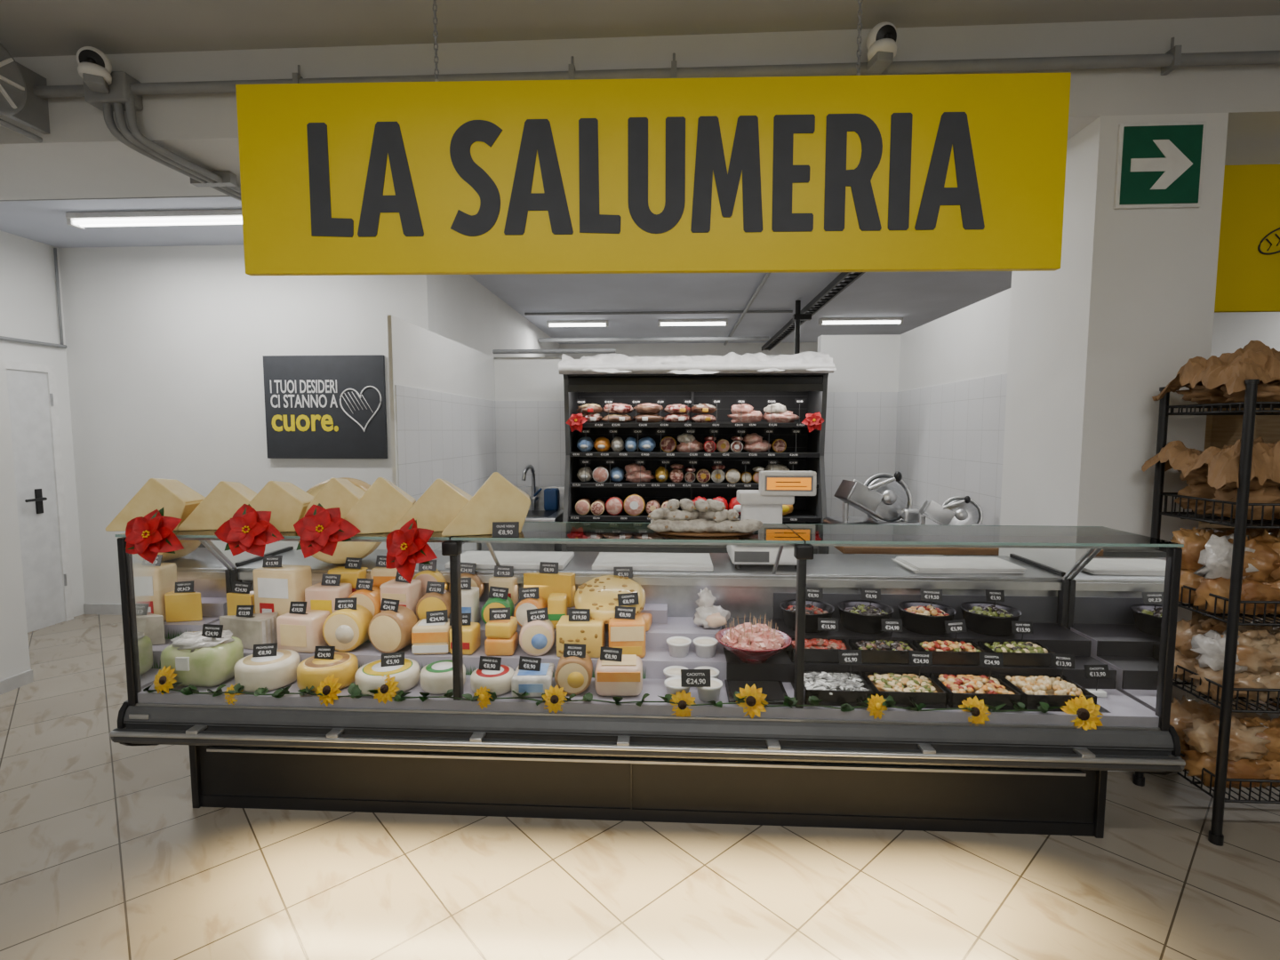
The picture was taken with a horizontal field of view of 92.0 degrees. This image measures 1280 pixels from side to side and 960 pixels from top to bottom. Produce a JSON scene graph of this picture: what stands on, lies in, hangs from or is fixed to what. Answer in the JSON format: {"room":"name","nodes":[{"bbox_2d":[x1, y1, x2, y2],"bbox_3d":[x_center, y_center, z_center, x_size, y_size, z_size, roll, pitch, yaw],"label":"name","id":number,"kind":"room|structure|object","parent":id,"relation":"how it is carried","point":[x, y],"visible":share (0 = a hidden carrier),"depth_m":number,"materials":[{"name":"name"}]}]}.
{"room":"food shop","nodes":[
{"label":"food shop","id":0,"kind":"room"},
{"bbox_2d":[0,360,30,680],"bbox_3d":[-4.420,0.296,3.682,1.050,2.020,0.420,0,5,3],"label":"wall","id":1,"kind":"structure","parent":0,"point":[14,651],"depth_m":3.81,"materials":[{"name":"paint"}]},
{"bbox_2d":[0,230,84,616],"bbox_3d":[-4.998,-0.417,4.248,0.170,3.350,14.400,0,5,3],"label":"wall","id":2,"kind":"structure","parent":0,"point":[28,304],"depth_m":5.02,"materials":[{"name":"paint"}]},
{"bbox_2d":[0,360,73,632],"bbox_3d":[-4.842,0.162,4.653,0.101,2.130,1.050,0,5,3],"label":"door","id":3,"kind":"structure","parent":2,"relation":"in","point":[32,388],"depth_m":4.99,"materials":[{"name":"white plastic"}]},
{"bbox_2d":[58,244,434,604],"bbox_3d":[-3.293,-0.384,5.276,3.130,3.120,0.140,0,5,3],"label":"wall","id":4,"kind":"structure","parent":0,"point":[166,346],"depth_m":5.19,"materials":[{"name":"paint"}]},
{"bbox_2d":[262,354,387,458],"bbox_3d":[-2.614,-0.603,5.129,1.020,0.850,0.042,0,5,3],"label":"poster","id":5,"kind":"object","parent":4,"relation":"attached to","point":[316,406],"visible":1,"depth_m":5.12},
{"bbox_2d":[269,379,381,431],"bbox_3d":[-2.599,-0.611,5.112,0.945,0.433,0.012,0,5,3],"label":"print","id":6,"kind":"object","parent":5,"relation":"attached to","point":[295,405],"depth_m":5.11},
{"bbox_2d":[387,314,496,550],"bbox_3d":[-1.360,0.102,4.651,0.029,2.250,2.140,0,5,3],"label":"wall","id":7,"kind":"structure","parent":0,"point":[443,420],"depth_m":4.20,"materials":[{"name":"tile"}]},
{"bbox_2d":[432,274,559,357],"bbox_3d":[-1.634,-0.617,8.164,0.120,3.120,5.820,0,5,3],"label":"wall","id":8,"kind":"structure","parent":0,"point":[466,312],"depth_m":6.40,"materials":[{"name":"paint"}]},
{"bbox_2d":[538,336,769,342],"bbox_3d":[0.192,-2.064,9.066,3.380,0.060,0.060,0,5,3],"label":"ceiling pipe","id":9,"kind":"object","parent":8,"relation":"attached to","point":[763,338],"visible":1,"depth_m":9.04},
{"bbox_2d":[0,196,1011,343],"bbox_3d":[0.786,-2.165,7.208,11.400,0.120,7.620,0,5,3],"label":"ceiling","id":10,"kind":"structure","parent":0,"point":[919,298],"depth_m":6.68,"materials":[{"name":"paint"}]},
{"bbox_2d":[65,208,242,229],"bbox_3d":[-3.220,-1.834,4.342,1.600,0.080,0.120,0,5,3],"label":"lamp","id":11,"kind":"object","parent":10,"relation":"attached to","point":[80,220],"visible":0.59,"depth_m":4.31,"materials":[{"name":"white plastic"}]},
{"bbox_2d":[761,272,865,354],"bbox_3d":[1.955,-1.760,7.843,0.272,0.750,5.700,0,5,3],"label":"tray","id":12,"kind":"object","parent":10,"relation":"attached to","point":[800,316],"visible":0.85,"depth_m":7.14,"materials":[{"name":"black metal"}]},
{"bbox_2d":[0,614,1279,959],"bbox_3d":[0.609,1.326,4.093,11.400,0.100,14.400,0,5,3],"label":"floor","id":13,"kind":"structure","parent":0,"point":[106,853],"depth_m":2.21,"materials":[{"name":"tile"}]},
{"bbox_2d":[481,464,564,551],"bbox_3d":[-0.978,0.525,5.277,0.640,1.307,0.620,0,5,3],"label":"sink","id":14,"kind":"object","parent":13,"relation":"on","point":[547,502],"visible":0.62,"depth_m":5.31,"materials":[{"name":"metal"}]},
{"bbox_2d":[109,521,1185,838],"bbox_3d":[-0.029,0.775,2.742,3.834,1.216,1.148,0,5,3],"label":"display counter","id":15,"kind":"object","parent":13,"relation":"on","point":[1031,772],"depth_m":2.44,"materials":[{"name":"plastic"}]},
{"bbox_2d":[124,507,183,563],"bbox_3d":[-1.756,0.200,2.216,0.232,0.196,0.104,0,5,3],"label":"poinsettia","id":16,"kind":"object","parent":15,"relation":"attached to","point":[151,534],"visible":1,"depth_m":2.20,"materials":[{"name":"red plant"}]},
{"bbox_2d":[105,478,205,531],"bbox_3d":[-1.889,0.089,2.417,0.299,0.203,0.125,0,5,-6],"label":"wedge","id":17,"kind":"object","parent":15,"relation":"on","point":[178,500],"visible":0.7,"depth_m":2.36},
{"bbox_2d":[160,624,243,687],"bbox_3d":[-1.744,0.684,2.465,0.246,0.239,0.200,0,5,3],"label":"cheese","id":18,"kind":"object","parent":15,"relation":"on","point":[209,656],"visible":0.98,"depth_m":2.39,"materials":[{"name":"food"}]},
{"bbox_2d":[177,480,257,530],"bbox_3d":[-1.645,0.094,2.441,0.276,0.189,0.115,-1,5,-11],"label":"wedge","id":19,"kind":"object","parent":15,"relation":"on","point":[226,498],"visible":0.55,"depth_m":2.39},
{"bbox_2d":[219,605,278,649],"bbox_3d":[-1.685,0.622,2.656,0.237,0.182,0.133,0,5,3],"label":"cheese block","id":20,"kind":"object","parent":15,"relation":"on","point":[252,628],"depth_m":2.62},
{"bbox_2d":[214,504,284,556],"bbox_3d":[-1.397,0.181,2.196,0.233,0.184,0.102,0,5,3],"label":"poinsettia","id":21,"kind":"object","parent":15,"relation":"attached to","point":[249,530],"visible":1,"depth_m":2.18,"materials":[{"name":"red plant"}]},
{"bbox_2d":[233,642,300,692],"bbox_3d":[-1.477,0.729,2.452,0.224,0.152,0.224,0,5,3],"label":"cheese wheel","id":22,"kind":"object","parent":15,"relation":"on","point":[268,667],"depth_m":2.39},
{"bbox_2d":[248,480,314,532],"bbox_3d":[-1.416,0.096,2.382,0.294,0.195,0.122,-1,5,-7],"label":"wedge","id":23,"kind":"object","parent":15,"relation":"on","point":[287,503],"visible":0.49,"depth_m":2.33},
{"bbox_2d":[252,555,311,615],"bbox_3d":[-1.600,0.488,2.769,0.210,0.302,0.122,1,5,9],"label":"cheese block","id":24,"kind":"object","parent":15,"relation":"on","point":[276,584],"visible":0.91,"depth_m":2.72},
{"bbox_2d":[276,601,330,653],"bbox_3d":[-1.428,0.614,2.626,0.181,0.203,0.146,0,5,3],"label":"cheese block","id":25,"kind":"object","parent":15,"relation":"on","point":[300,629],"depth_m":2.57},
{"bbox_2d":[293,503,360,558],"bbox_3d":[-1.112,0.178,2.183,0.223,0.187,0.097,-1,5,-9],"label":"poinsettia","id":26,"kind":"object","parent":15,"relation":"attached to","point":[321,529],"visible":1,"depth_m":2.17,"materials":[{"name":"red plant"}]},
{"bbox_2d":[296,646,358,693],"bbox_3d":[-1.232,0.731,2.439,0.216,0.149,0.216,0,5,3],"label":"cheese wheel","id":27,"kind":"object","parent":15,"relation":"on","point":[311,671],"visible":0.9,"depth_m":2.39,"materials":[{"name":"food"}]},
{"bbox_2d":[304,573,351,614],"bbox_3d":[-1.390,0.529,2.762,0.163,0.220,0.126,0,5,3],"label":"cheese block","id":28,"kind":"object","parent":15,"relation":"on","point":[322,596],"depth_m":2.71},
{"bbox_2d":[304,477,365,518],"bbox_3d":[-1.213,0.087,2.439,0.282,0.202,0.118,-1,5,-9],"label":"wedge","id":29,"kind":"object","parent":15,"relation":"on","point":[341,493],"visible":0.33,"depth_m":2.38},
{"bbox_2d":[297,477,381,564],"bbox_3d":[-1.446,0.197,3.005,0.416,0.416,0.200,-1,5,-11],"label":"wheel","id":30,"kind":"object","parent":15,"relation":"on","point":[344,549],"visible":0.24,"depth_m":2.93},
{"bbox_2d":[322,597,373,651],"bbox_3d":[-1.236,0.606,2.624,0.178,0.220,0.125,0,5,3],"label":"cheese round","id":31,"kind":"object","parent":15,"relation":"on","point":[346,628],"visible":0.99,"depth_m":2.57,"materials":[{"name":"food"}]},
{"bbox_2d":[343,477,415,534],"bbox_3d":[-1.011,0.090,2.356,0.294,0.210,0.122,-2,5,-20],"label":"wedge","id":32,"kind":"object","parent":15,"relation":"on","point":[384,503],"visible":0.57,"depth_m":2.31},
{"bbox_2d":[354,651,420,695],"bbox_3d":[-0.988,0.743,2.422,0.236,0.128,0.236,0,5,3],"label":"cheese wheel","id":33,"kind":"object","parent":15,"relation":"on","point":[406,671],"visible":0.95,"depth_m":2.38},
{"bbox_2d":[368,598,417,653],"bbox_3d":[-1.036,0.607,2.604,0.176,0.221,0.120,1,5,14],"label":"cheese round","id":34,"kind":"object","parent":15,"relation":"on","point":[389,630],"visible":0.97,"depth_m":2.55,"materials":[{"name":"food"}]},
{"bbox_2d":[379,571,421,621],"bbox_3d":[-1.061,0.521,2.744,0.140,0.240,0.122,1,5,8],"label":"cheese block","id":35,"kind":"object","parent":15,"relation":"on","point":[409,595],"visible":0.5,"depth_m":2.69,"materials":[{"name":"food"}]},
{"bbox_2d":[385,518,437,583],"bbox_3d":[-0.811,0.250,2.176,0.215,0.220,0.116,0,5,3],"label":"poinsettia","id":36,"kind":"object","parent":15,"relation":"attached to","point":[407,547],"visible":1,"depth_m":2.15,"materials":[{"name":"red fabric"}]},
{"bbox_2d":[411,609,451,654],"bbox_3d":[-0.868,0.632,2.596,0.161,0.171,0.138,0,5,3],"label":"cheese block","id":37,"kind":"object","parent":15,"relation":"on","point":[430,635],"depth_m":2.54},
{"bbox_2d":[391,478,472,531],"bbox_3d":[-0.799,0.091,2.399,0.302,0.202,0.126,-1,5,-13],"label":"wedge","id":38,"kind":"object","parent":15,"relation":"on","point":[438,506],"visible":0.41,"depth_m":2.34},
{"bbox_2d":[416,581,451,620],"bbox_3d":[-0.905,0.544,2.738,0.150,0.194,0.110,0,5,-1],"label":"cheese round","id":39,"kind":"object","parent":15,"relation":"on","point":[436,598],"visible":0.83,"depth_m":2.69,"materials":[{"name":"food"}]},
{"bbox_2d":[420,659,465,694],"bbox_3d":[-0.768,0.766,2.413,0.170,0.084,0.170,0,5,3],"label":"cheese wheel","id":40,"kind":"object","parent":15,"relation":"on","point":[436,676],"visible":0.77,"depth_m":2.35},
{"bbox_2d":[441,472,530,536],"bbox_3d":[-0.577,0.081,2.339,0.334,0.231,0.139,-1,5,-17],"label":"wedge","id":41,"kind":"object","parent":15,"relation":"on","point":[498,500],"visible":1,"depth_m":2.27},
{"bbox_2d":[470,656,514,695],"bbox_3d":[-0.569,0.748,2.391,0.170,0.123,0.170,0,5,3],"label":"cheese wheel","id":42,"kind":"object","parent":15,"relation":"on","point":[497,677],"depth_m":2.35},
{"bbox_2d":[485,607,517,638],"bbox_3d":[-0.579,0.591,2.579,0.112,0.115,0.112,0,5,3],"label":"cheese block","id":43,"kind":"object","parent":15,"relation":"on","point":[500,625],"depth_m":2.54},
{"bbox_2d":[444,551,574,569],"bbox_3d":[-0.625,0.391,3.023,0.560,0.026,0.310,0,5,3],"label":"cutting board","id":44,"kind":"object","parent":15,"relation":"on","point":[520,560],"visible":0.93,"depth_m":2.99,"materials":[{"name":"white plastic"}]},
{"bbox_2d":[511,656,555,697],"bbox_3d":[-0.409,0.745,2.381,0.150,0.131,0.162,0,5,-2],"label":"cheese pack","id":45,"kind":"object","parent":15,"relation":"on","point":[532,676],"visible":0.98,"depth_m":2.31},
{"bbox_2d":[519,607,554,655],"bbox_3d":[-0.428,0.625,2.572,0.144,0.190,0.112,-1,5,-7],"label":"cheese round","id":46,"kind":"object","parent":15,"relation":"on","point":[537,633],"visible":1,"depth_m":2.52,"materials":[{"name":"food"}]},
{"bbox_2d":[523,561,575,607],"bbox_3d":[-0.414,0.474,2.829,0.237,0.200,0.086,0,5,3],"label":"cheese wedge","id":47,"kind":"object","parent":15,"relation":"on","point":[548,580],"visible":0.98,"depth_m":2.81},
{"bbox_2d":[554,643,592,694],"bbox_3d":[-0.254,0.719,2.381,0.140,0.184,0.122,0,5,-1],"label":"cheese round","id":48,"kind":"object","parent":15,"relation":"on","point":[574,668],"visible":0.99,"depth_m":2.33,"materials":[{"name":"food"}]},
{"bbox_2d":[556,608,605,657],"bbox_3d":[-0.244,0.625,2.568,0.190,0.190,0.133,0,5,3],"label":"cheese block","id":49,"kind":"object","parent":15,"relation":"on","point":[577,627],"depth_m":2.51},
{"bbox_2d":[574,567,645,623],"bbox_3d":[-0.132,0.498,2.697,0.310,0.194,0.304,0,5,3],"label":"cheese","id":50,"kind":"object","parent":15,"relation":"on","point":[600,595],"visible":0.81,"depth_m":2.66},
{"bbox_2d":[594,646,642,695],"bbox_3d":[-0.079,0.726,2.372,0.184,0.170,0.159,0,5,3],"label":"cheese block","id":51,"kind":"object","parent":15,"relation":"on","point":[616,674],"visible":1,"depth_m":2.31,"materials":[{"name":"food"}]},
{"bbox_2d":[143,665,1103,730],"bbox_3d":[-0.125,0.805,2.268,3.522,0.169,0.100,0,5,3],"label":"garland","id":52,"kind":"object","parent":15,"relation":"on","point":[752,699],"visible":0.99,"depth_m":2.26,"materials":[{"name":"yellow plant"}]},
{"bbox_2d":[608,605,645,657],"bbox_3d":[-0.054,0.621,2.553,0.150,0.200,0.122,0,5,-3],"label":"cheese block","id":53,"kind":"object","parent":15,"relation":"on","point":[627,629],"visible":0.92,"depth_m":2.50,"materials":[{"name":"food"}]},
{"bbox_2d":[125,723,1171,772],"bbox_3d":[-0.025,0.757,2.748,3.790,0.610,1.052,0,5,3],"label":"counter ledge","id":54,"kind":"object","parent":15,"relation":"in","point":[1108,739],"depth_m":2.21,"materials":[{"name":"metal"}]},
{"bbox_2d":[237,548,1062,590],"bbox_3d":[-0.008,0.430,3.046,3.790,0.055,0.485,0,5,3],"label":"countertop","id":55,"kind":"structure","parent":15,"relation":"on","point":[825,570],"depth_m":2.81,"materials":[{"name":"metal"}]},
{"bbox_2d":[592,552,713,571],"bbox_3d":[0.064,0.394,2.987,0.560,0.026,0.310,0,5,3],"label":"cutting board","id":56,"kind":"object","parent":15,"relation":"on","point":[604,561],"visible":1,"depth_m":2.91,"materials":[{"name":"white plastic"}]},
{"bbox_2d":[664,669,711,699],"bbox_3d":[0.176,0.755,2.312,0.171,0.123,0.104,0,5,3],"label":"tub","id":57,"kind":"object","parent":15,"relation":"on","point":[689,678],"visible":0.93,"depth_m":2.27,"materials":[{"name":"plastic"}]},
{"bbox_2d":[647,498,763,536],"bbox_3d":[0.247,0.132,2.333,0.425,0.130,0.237,0,5,6],"label":"sausages","id":58,"kind":"object","parent":15,"relation":"on","point":[708,519],"visible":1,"depth_m":2.25,"materials":[{"name":"white food"}]},
{"bbox_2d":[692,587,730,628],"bbox_3d":[0.314,0.556,2.700,0.166,0.172,0.128,0,5,3],"label":"bag","id":59,"kind":"object","parent":15,"relation":"on","point":[708,615],"visible":1,"depth_m":2.68,"materials":[{"name":"plastic"}]},
{"bbox_2d":[715,613,791,663],"bbox_3d":[0.458,0.636,2.498,0.306,0.180,0.306,0,5,3],"label":"bowl","id":60,"kind":"object","parent":15,"relation":"on","point":[753,644],"visible":1,"depth_m":2.44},
{"bbox_2d":[724,680,787,704],"bbox_3d":[0.443,0.806,2.355,0.225,0.014,0.195,0,5,3],"label":"serving plate","id":61,"kind":"object","parent":15,"relation":"on","point":[775,691],"visible":0.71,"depth_m":2.37,"materials":[{"name":"plastic"}]},
{"bbox_2d":[727,470,816,568],"bbox_3d":[0.647,0.181,3.013,0.420,0.445,0.342,0,5,3],"label":"scale","id":62,"kind":"object","parent":15,"relation":"on","point":[777,489],"visible":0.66,"depth_m":3.00,"materials":[{"name":"white plastic"}]},
{"bbox_2d":[779,586,834,632],"bbox_3d":[0.730,0.558,2.702,0.231,0.172,0.231,-4,6,-42],"label":"bowl","id":63,"kind":"object","parent":15,"relation":"on","point":[814,609],"visible":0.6,"depth_m":2.68,"materials":[{"name":"plastic"}]},
{"bbox_2d":[785,617,853,663],"bbox_3d":[0.730,0.651,2.523,0.240,0.146,0.134,0,5,3],"label":"tray","id":64,"kind":"object","parent":15,"relation":"on","point":[816,650],"visible":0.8,"depth_m":2.49,"materials":[{"name":"plastic"}]},
{"bbox_2d":[803,649,873,705],"bbox_3d":[0.731,0.732,2.335,0.266,0.164,0.208,0,5,3],"label":"tray","id":65,"kind":"object","parent":15,"relation":"on","point":[835,688],"visible":0.98,"depth_m":2.29,"materials":[{"name":"plastic"}]},
{"bbox_2d":[837,587,893,633],"bbox_3d":[0.979,0.560,2.689,0.231,0.171,0.231,-4,6,-42],"label":"bowl","id":66,"kind":"object","parent":15,"relation":"on","point":[858,616],"visible":0.98,"depth_m":2.65,"materials":[{"name":"plastic"}]},
{"bbox_2d":[848,618,919,664],"bbox_3d":[0.990,0.652,2.509,0.240,0.146,0.134,0,5,3],"label":"tray","id":67,"kind":"object","parent":15,"relation":"on","point":[873,651],"visible":0.99,"depth_m":2.47,"materials":[{"name":"plastic"}]},
{"bbox_2d":[862,650,947,708],"bbox_3d":[0.989,0.733,2.322,0.245,0.165,0.190,0,5,3],"label":"tray","id":68,"kind":"object","parent":15,"relation":"on","point":[919,687],"visible":0.99,"depth_m":2.28,"materials":[{"name":"plastic"}]},
{"bbox_2d":[896,588,956,635],"bbox_3d":[1.239,0.562,2.675,0.231,0.168,0.231,-4,6,-42],"label":"bowl","id":69,"kind":"object","parent":15,"relation":"on","point":[920,617],"visible":0.98,"depth_m":2.64,"materials":[{"name":"plastic"}]},
{"bbox_2d":[912,619,987,665],"bbox_3d":[1.249,0.653,2.496,0.240,0.146,0.135,0,5,3],"label":"tray","id":70,"kind":"object","parent":15,"relation":"on","point":[956,652],"visible":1,"depth_m":2.46,"materials":[{"name":"plastic"}]},
{"bbox_2d":[892,556,1027,573],"bbox_3d":[1.494,0.400,2.917,0.512,0.023,0.297,0,5,3],"label":"paper stack","id":71,"kind":"object","parent":15,"relation":"on","point":[916,564],"visible":1,"depth_m":2.86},
{"bbox_2d":[929,652,1022,710],"bbox_3d":[1.249,0.733,2.309,0.245,0.166,0.190,0,5,3],"label":"tray","id":72,"kind":"object","parent":15,"relation":"on","point":[989,687],"visible":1,"depth_m":2.27,"materials":[{"name":"plastic"}]},
{"bbox_2d":[960,589,1021,636],"bbox_3d":[1.508,0.562,2.661,0.231,0.171,0.231,-4,6,-42],"label":"bowl","id":73,"kind":"object","parent":15,"relation":"on","point":[984,618],"visible":1,"depth_m":2.62,"materials":[{"name":"plastic"}]},
{"bbox_2d":[977,621,1055,667],"bbox_3d":[1.514,0.654,2.482,0.240,0.145,0.134,0,5,3],"label":"tray","id":74,"kind":"object","parent":15,"relation":"on","point":[1015,653],"visible":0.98,"depth_m":2.44,"materials":[{"name":"plastic"}]},
{"bbox_2d":[998,653,1096,711],"bbox_3d":[1.509,0.734,2.295,0.245,0.167,0.190,0,5,3],"label":"tray","id":75,"kind":"object","parent":15,"relation":"on","point":[1055,691],"visible":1,"depth_m":2.26,"materials":[{"name":"plastic"}]},
{"bbox_2d":[557,351,836,553],"bbox_3d":[0.433,0.079,5.086,2.095,2.227,0.762,0,5,3],"label":"case","id":76,"kind":"object","parent":13,"relation":"on","point":[798,382],"depth_m":4.91,"materials":[{"name":"metal"}]},
{"bbox_2d":[576,436,655,452],"bbox_3d":[-0.195,-0.291,5.043,0.646,0.125,0.172,0,5,3],"label":"packs","id":77,"kind":"object","parent":76,"relation":"in","point":[646,444],"visible":0.99,"depth_m":4.99},
{"bbox_2d":[575,493,669,516],"bbox_3d":[-0.115,0.197,5.031,0.806,0.180,0.251,0,5,3],"label":"rolls","id":78,"kind":"object","parent":76,"relation":"in","point":[634,505],"visible":0.81,"depth_m":4.94,"materials":[{"name":"pink food"}]},
{"bbox_2d":[576,402,716,423],"bbox_3d":[0.049,-0.547,5.030,1.152,0.159,0.224,0,5,3],"label":"meat","id":79,"kind":"object","parent":76,"relation":"in","point":[677,412],"visible":0.97,"depth_m":4.96,"materials":[{"name":"pink food"}]},
{"bbox_2d":[576,463,789,483],"bbox_3d":[0.382,-0.058,5.076,1.794,0.169,0.268,0,5,3],"label":"rolls","id":80,"kind":"object","parent":76,"relation":"in","point":[601,474],"visible":0.88,"depth_m":4.99,"materials":[{"name":"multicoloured food"}]},
{"bbox_2d":[557,351,836,374],"bbox_3d":[0.432,-0.926,4.985,2.095,0.208,0.722,0,5,3],"label":"snow","id":81,"kind":"object","parent":76,"relation":"hanging from","point":[809,362],"depth_m":4.70,"materials":[{"name":"snow"}]},
{"bbox_2d":[661,432,786,452],"bbox_3d":[0.671,-0.302,5.042,1.011,0.163,0.274,0,5,3],"label":"rolls","id":82,"kind":"object","parent":76,"relation":"in","point":[754,443],"visible":0.94,"depth_m":4.95,"materials":[{"name":"brown food"}]},
{"bbox_2d":[816,545,999,555],"bbox_3d":[1.674,0.823,3.982,0.935,0.920,0.730,0,5,3],"label":"work table","id":83,"kind":"object","parent":13,"relation":"on","point":[821,549],"visible":0.18,"depth_m":3.59,"materials":[{"name":"grey metal"}]},
{"bbox_2d":[823,471,920,524],"bbox_3d":[1.497,0.150,3.978,0.569,0.420,0.403,0,5,-6],"label":"meat slicer","id":84,"kind":"object","parent":83,"relation":"on","point":[886,499],"visible":0.86,"depth_m":3.93,"materials":[{"name":"metal"}]},
{"bbox_2d":[919,496,984,525],"bbox_3d":[1.872,0.233,3.746,0.396,0.293,0.281,2,5,20],"label":"meat slicer","id":85,"kind":"object","parent":83,"relation":"on","point":[959,510],"visible":0.6,"depth_m":3.71,"materials":[{"name":"metal"}]},
{"bbox_2d":[1132,379,1279,846],"bbox_3d":[2.717,0.508,2.510,0.974,1.785,0.444,0,5,3],"label":"rack","id":86,"kind":"object","parent":13,"relation":"on","point":[1250,404],"visible":0.56,"depth_m":2.37,"materials":[{"name":"black metal"}]},
{"bbox_2d":[1141,436,1279,519],"bbox_3d":[2.679,-0.016,2.464,1.030,0.324,0.432,0,5,3],"label":"bags","id":87,"kind":"object","parent":86,"relation":"on","point":[1212,473],"visible":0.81,"depth_m":2.38,"materials":[{"name":"paper"}]},
{"bbox_2d":[1152,340,1279,404],"bbox_3d":[2.699,-0.429,2.438,1.033,0.245,0.417,0,5,3],"label":"bags","id":88,"kind":"object","parent":86,"relation":"on","point":[1213,380],"visible":0.87,"depth_m":2.38,"materials":[{"name":"paper"}]},
{"bbox_2d":[1169,695,1279,789],"bbox_3d":[2.700,1.076,2.567,0.974,0.282,0.407,0,5,3],"label":"loaves","id":89,"kind":"object","parent":86,"relation":"on","point":[1254,740],"visible":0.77,"depth_m":2.46,"materials":[{"name":"food"}]},
{"bbox_2d":[1170,525,1279,615],"bbox_3d":[2.711,0.352,2.492,1.001,0.338,0.414,0,5,3],"label":"loaves","id":90,"kind":"object","parent":86,"relation":"in","point":[1206,558],"visible":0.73,"depth_m":2.41,"materials":[{"name":"food"}]},
{"bbox_2d":[1173,616,1279,702],"bbox_3d":[2.703,0.719,2.530,0.962,0.282,0.401,0,5,3],"label":"bread","id":91,"kind":"object","parent":86,"relation":"in","point":[1200,644],"visible":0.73,"depth_m":2.43,"materials":[{"name":"food"}]},
{"bbox_2d":[1192,408,1279,622],"bbox_3d":[4.663,0.255,4.934,2.400,1.900,0.410,0,5,3],"label":"wooden shelving","id":92,"kind":"object","parent":13,"relation":"on","point":[1220,430],"visible":0.02,"depth_m":5.01,"materials":[{"name":"brown wood"}]},
{"bbox_2d":[0,0,1279,57],"bbox_3d":[0.392,-1.790,-0.315,11.400,0.120,6.100,0,5,3],"label":"ceiling","id":93,"kind":"structure","parent":0,"point":[28,28],"depth_m":2.63,"materials":[{"name":"paint"}]},
{"bbox_2d":[0,42,50,142],"bbox_3d":[-2.840,-1.733,2.689,0.172,0.347,0.464,0,5,3],"label":"exhaust fan","id":94,"kind":"object","parent":93,"relation":"attached to","point":[19,102],"visible":1,"depth_m":2.77,"materials":[{"name":"white plastic"}]},
{"bbox_2d":[82,71,241,201],"bbox_3d":[-2.290,-1.716,3.161,0.266,0.326,0.819,2,5,20],"label":"conduit bend","id":95,"kind":"object","parent":93,"relation":"attached to","point":[120,99],"visible":0.91,"depth_m":2.85,"materials":[{"name":"metal"}]},
{"bbox_2d":[76,46,111,93],"bbox_3d":[-2.415,-1.827,2.737,0.122,0.162,0.125,0,5,3],"label":"security camera","id":96,"kind":"object","parent":95,"relation":"attached to","point":[94,67],"visible":1,"depth_m":2.71,"materials":[{"name":"white plastic"}]},
{"bbox_2d":[235,0,1071,275],"bbox_3d":[0.022,-1.341,2.217,2.970,1.164,0.038,0,5,1],"label":"hanging sign","id":97,"kind":"object","parent":93,"relation":"hanging from","point":[942,172],"visible":1,"depth_m":2.22,"materials":[{"name":"metal"}]},
{"bbox_2d":[32,37,1279,97],"bbox_3d":[0.599,-1.807,2.698,11.100,0.130,0.074,0,5,3],"label":"conduit pipe","id":98,"kind":"object","parent":93,"relation":"attached to","point":[1168,61],"visible":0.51,"depth_m":2.68,"materials":[{"name":"metal"}]},
{"bbox_2d":[866,21,897,72],"bbox_3d":[1.002,-1.802,2.558,0.118,0.162,0.123,0,5,3],"label":"security camera","id":99,"kind":"object","parent":98,"relation":"attached to","point":[882,39],"visible":1,"depth_m":2.53,"materials":[{"name":"white plastic"}]},
{"bbox_2d":[1214,163,1279,312],"bbox_3d":[4.066,-1.200,2.885,2.890,0.790,0.039,0,5,3],"label":"sign","id":100,"kind":"object","parent":93,"relation":"hanging from","point":[1248,269],"visible":0.67,"depth_m":2.94,"materials":[{"name":"metal"}]},
{"bbox_2d":[0,15,1279,199],"bbox_3d":[0.569,-1.868,3.075,11.400,0.510,0.680,0,5,3],"label":"ceiling beam","id":101,"kind":"structure","parent":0,"point":[80,157],"depth_m":2.79,"materials":[{"name":"concrete"}]},
{"bbox_2d":[560,342,817,356],"bbox_3d":[1.015,-0.847,11.030,11.130,3.120,0.200,0,5,3],"label":"wall","id":102,"kind":"structure","parent":0,"point":[638,349],"depth_m":10.82,"materials":[{"name":"paint"}]},
{"bbox_2d":[494,334,900,554],"bbox_3d":[0.470,-0.056,5.552,3.540,2.420,0.128,0,5,3],"label":"wall","id":103,"kind":"structure","parent":0,"point":[863,388],"depth_m":5.42,"materials":[{"name":"paint"}]},
{"bbox_2d":[895,288,1011,555],"bbox_3d":[2.244,0.030,4.496,0.128,2.420,2.060,0,5,3],"label":"wall","id":104,"kind":"structure","parent":0,"point":[951,402],"depth_m":4.24,"materials":[{"name":"paint"}]},
{"bbox_2d":[998,112,1228,773],"bbox_3d":[2.281,-0.130,3.115,0.530,2.960,0.660,0,5,3],"label":"wall pillar","id":105,"kind":"structure","parent":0,"point":[1130,300],"depth_m":2.78,"materials":[{"name":"paint"}]},
{"bbox_2d":[1113,121,1206,208],"bbox_3d":[2.251,-1.361,2.674,0.355,0.355,0.021,0,5,3],"label":"exit sign","id":106,"kind":"object","parent":105,"relation":"attached to","point":[1159,164],"visible":1,"depth_m":2.67,"materials":[{"name":"green plastic"}]},
{"bbox_2d":[1210,312,1279,357],"bbox_3d":[6.251,-0.370,3.660,0.100,3.350,14.400,0,5,3],"label":"wall","id":107,"kind":"structure","parent":0,"point":[1231,331],"depth_m":6.52,"materials":[{"name":"paint"}]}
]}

